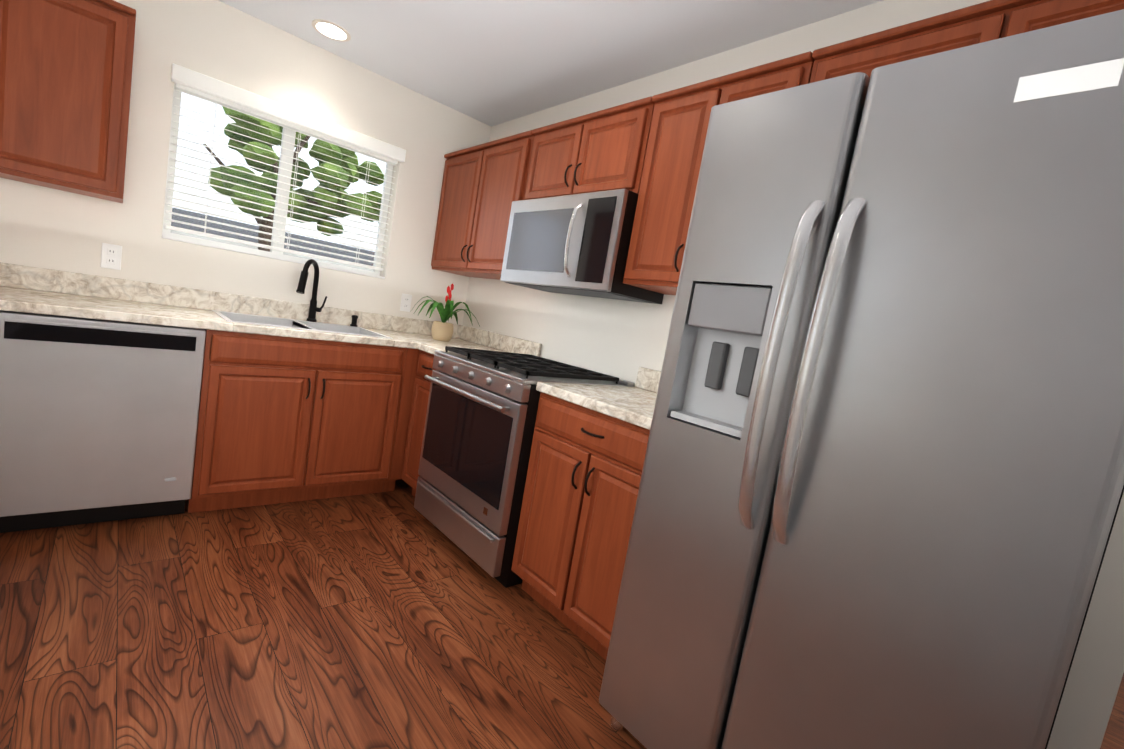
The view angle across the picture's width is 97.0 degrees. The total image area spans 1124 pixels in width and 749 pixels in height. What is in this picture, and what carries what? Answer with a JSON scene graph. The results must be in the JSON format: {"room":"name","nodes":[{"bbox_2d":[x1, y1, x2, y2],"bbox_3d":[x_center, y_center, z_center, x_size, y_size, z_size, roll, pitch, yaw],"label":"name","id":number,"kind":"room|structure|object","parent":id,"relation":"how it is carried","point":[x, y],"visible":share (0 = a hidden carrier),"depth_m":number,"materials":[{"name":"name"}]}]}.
{"room":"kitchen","nodes":[
{"label":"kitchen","id":0,"kind":"room"},
{"bbox_2d":[0,0,490,324],"bbox_3d":[-1.869,-0.662,2.742,2.970,2.440,0.200,4,8,-42],"label":"wall","id":1,"kind":"structure","parent":0,"point":[48,228],"depth_m":2.61,"materials":[{"name":"paint"}]},
{"bbox_2d":[0,0,135,202],"bbox_3d":[-2.228,-1.178,1.909,0.856,0.765,0.354,4,8,-42],"label":"upper cabinet","id":2,"kind":"object","parent":1,"relation":"attached to","point":[65,77],"visible":1,"depth_m":1.97,"materials":[{"name":"brown wood"}]},
{"bbox_2d":[100,243,121,269],"bbox_3d":[-2.151,-0.563,2.375,0.072,0.116,0.007,4,8,-42],"label":"electrical outlet","id":3,"kind":"object","parent":1,"relation":"attached to","point":[111,255],"depth_m":2.37,"materials":[{"name":"white plastic"}]},
{"bbox_2d":[162,82,393,278],"bbox_3d":[-1.558,-1.052,2.876,1.136,0.786,0.131,4,8,-42],"label":"window","id":4,"kind":"structure","parent":1,"relation":"in","point":[273,254],"depth_m":2.85,"materials":[{"name":"white plastic"}]},
{"bbox_2d":[164,63,405,270],"bbox_3d":[-1.515,-1.082,2.831,1.168,0.769,0.118,4,8,-42],"label":"window blinds","id":5,"kind":"object","parent":4,"relation":"attached to","point":[206,88],"visible":0.96,"depth_m":2.75,"materials":[{"name":"white plastic"}]},
{"bbox_2d":[400,293,411,311],"bbox_3d":[-1.055,-0.485,3.366,0.072,0.116,0.007,4,8,-42],"label":"electrical outlet","id":6,"kind":"object","parent":1,"relation":"attached to","point":[406,299],"depth_m":3.36,"materials":[{"name":"white plastic"}]},
{"bbox_2d":[219,0,882,126],"bbox_3d":[3.083,-1.001,1.737,8.920,0.080,8.000,4,8,-42],"label":"ceiling","id":7,"kind":"structure","parent":0,"point":[491,63],"depth_m":2.37,"materials":[{"name":"paint"}]},
{"bbox_2d":[312,19,350,41],"bbox_3d":[-1.186,-1.767,2.559,0.184,0.007,0.184,4,8,-42],"label":"recessed light","id":8,"kind":"object","parent":7,"relation":"in","point":[331,30],"visible":1,"depth_m":2.55,"materials":[{"name":"beige plastic"}]},
{"bbox_2d":[0,479,1123,748],"bbox_3d":[1.518,1.379,0.965,5.817,0.060,8.000,4,8,-42],"label":"floor","id":9,"kind":"structure","parent":0,"point":[394,619],"depth_m":1.63,"materials":[{"name":"brown wood"}]},
{"bbox_2d":[0,310,205,532],"bbox_3d":[-2.040,0.163,2.219,0.617,0.868,0.620,4,8,-42],"label":"dishwasher","id":10,"kind":"object","parent":9,"relation":"on","point":[98,420],"visible":1,"depth_m":1.98,"materials":[{"name":"silver metal"}]},
{"bbox_2d":[185,329,406,512],"bbox_3d":[-1.465,0.204,2.736,0.925,0.876,0.660,4,8,-42],"label":"base cabinet","id":11,"kind":"object","parent":9,"relation":"on","point":[281,419],"visible":0.98,"depth_m":2.46,"materials":[{"name":"brown wood"}]},
{"bbox_2d":[382,348,435,496],"bbox_3d":[-0.774,0.275,3.166,0.677,0.876,0.954,4,8,-42],"label":"base cabinet","id":12,"kind":"object","parent":9,"relation":"on","point":[411,419],"visible":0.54,"depth_m":2.83,"materials":[{"name":"brown wood"}]},
{"bbox_2d":[0,262,475,347],"bbox_3d":[-1.561,-0.309,2.525,2.763,0.137,0.649,4,8,-42],"label":"countertop","id":13,"kind":"structure","parent":12,"relation":"on","point":[29,289],"depth_m":2.35,"materials":[{"name":"stone"}]},
{"bbox_2d":[212,310,391,338],"bbox_3d":[-1.413,-0.176,2.707,0.772,0.197,0.511,4,8,-42],"label":"sink","id":14,"kind":"object","parent":13,"relation":"in","point":[275,321],"visible":0.31,"depth_m":2.76,"materials":[{"name":"silver metal"}]},
{"bbox_2d":[296,259,357,326],"bbox_3d":[-1.360,-0.474,2.922,0.400,0.358,0.188,4,8,-42],"label":"faucet","id":15,"kind":"object","parent":13,"relation":"on","point":[313,308],"visible":0.98,"depth_m":2.91,"materials":[{"name":"black metal"}]},
{"bbox_2d":[396,316,480,329],"bbox_3d":[-0.787,-0.255,3.232,0.663,0.137,0.420,4,8,-42],"label":"countertop","id":16,"kind":"structure","parent":12,"relation":"on","point":[417,320],"depth_m":3.46,"materials":[{"name":"stone"}]},
{"bbox_2d":[412,322,541,354],"bbox_3d":[-0.473,-0.163,2.878,0.663,0.137,0.305,4,8,-42],"label":"countertop","id":17,"kind":"structure","parent":12,"relation":"on","point":[463,336],"depth_m":3.24,"materials":[{"name":"stone"}]},
{"bbox_2d":[410,283,479,341],"bbox_3d":[-0.768,-0.410,3.220,0.418,0.376,0.439,4,8,-42],"label":"plant","id":18,"kind":"object","parent":17,"relation":"on","point":[442,330],"visible":1,"depth_m":3.17,"materials":[{"name":"green plant"}]},
{"bbox_2d":[414,346,633,587],"bbox_3d":[-0.241,0.399,2.497,0.736,0.944,0.759,4,8,-42],"label":"range","id":19,"kind":"object","parent":9,"relation":"on","point":[481,413],"visible":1,"depth_m":2.19,"materials":[{"name":"silver metal"}]},
{"bbox_2d":[511,392,649,659],"bbox_3d":[0.270,0.578,2.001,0.660,0.876,0.693,4,8,-42],"label":"base cabinet","id":20,"kind":"object","parent":9,"relation":"on","point":[583,478],"visible":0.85,"depth_m":1.80,"materials":[{"name":"brown wood"}]},
{"bbox_2d":[532,350,660,429],"bbox_3d":[0.364,0.079,1.954,0.635,0.137,0.695,4,8,-42],"label":"countertop","id":21,"kind":"structure","parent":20,"relation":"on","point":[635,405],"depth_m":1.91,"materials":[{"name":"stone"}]},
{"bbox_2d":[599,9,1123,748],"bbox_3d":[0.772,0.273,1.295,0.840,1.784,0.862,4,8,-42],"label":"fridge","id":22,"kind":"object","parent":9,"relation":"on","point":[881,491],"visible":1,"depth_m":0.95,"materials":[{"name":"silver metal"}]},
{"bbox_2d":[462,0,1123,748],"bbox_3d":[1.369,-0.189,3.422,2.787,2.440,3.600,4,8,-42],"label":"wall","id":23,"kind":"structure","parent":0,"point":[620,338],"depth_m":2.33,"materials":[{"name":"paint"}]},
{"bbox_2d":[431,130,534,279],"bbox_3d":[-0.432,-1.006,3.128,0.354,0.765,0.969,4,8,-42],"label":"upper cabinet","id":24,"kind":"object","parent":23,"relation":"attached to","point":[483,187],"visible":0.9,"depth_m":2.99,"materials":[{"name":"brown wood"}]},
{"bbox_2d":[500,189,663,303],"bbox_3d":[0.084,-0.623,2.471,0.430,0.427,0.804,4,8,-42],"label":"microwave","id":25,"kind":"object","parent":23,"relation":"attached to","point":[575,244],"visible":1,"depth_m":2.26,"materials":[{"name":"silver metal"}]},
{"bbox_2d":[524,96,654,199],"bbox_3d":[0.180,-1.023,2.453,0.354,0.385,0.806,4,8,-42],"label":"upper cabinet","id":26,"kind":"object","parent":23,"relation":"attached to","point":[602,150],"visible":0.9,"depth_m":2.28,"materials":[{"name":"brown wood"}]},
{"bbox_2d":[623,51,814,294],"bbox_3d":[0.622,-0.699,1.940,0.354,0.765,0.639,4,8,-42],"label":"upper cabinet","id":27,"kind":"object","parent":23,"relation":"attached to","point":[672,161],"visible":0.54,"depth_m":1.93,"materials":[{"name":"brown wood"}]},
{"bbox_2d":[810,0,1123,82],"bbox_3d":[1.174,-0.758,1.334,0.354,0.337,0.939,4,8,-42],"label":"upper cabinet","id":28,"kind":"object","parent":23,"relation":"attached to","point":[990,20],"visible":0.17,"depth_m":1.31,"materials":[{"name":"brown wood"}]},
{"label":"outside","id":29,"kind":"structure","parent":0,"visible":0},
{"bbox_3d":[-9.834,-3.323,28.889,100.000,0.050,110.000,4,8,-42],"label":"ground","id":30,"kind":"structure","parent":29,"visible":0},
{"bbox_2d":[170,207,374,271],"bbox_3d":[-12.953,-5.808,29.544,29.000,3.650,9.030,4,8,-42],"label":"house","id":31,"kind":"structure","parent":30,"relation":"on","point":[222,227],"depth_m":24.43,"materials":[{"name":"grey"}]},
{"bbox_2d":[203,106,383,251],"bbox_3d":[-4.145,-2.236,8.884,3.853,3.972,1.753,4,8,-42],"label":"tree","id":32,"kind":"object","parent":30,"relation":"on","point":[261,137],"depth_m":8.06,"materials":[{"name":"green plant"}]}
]}

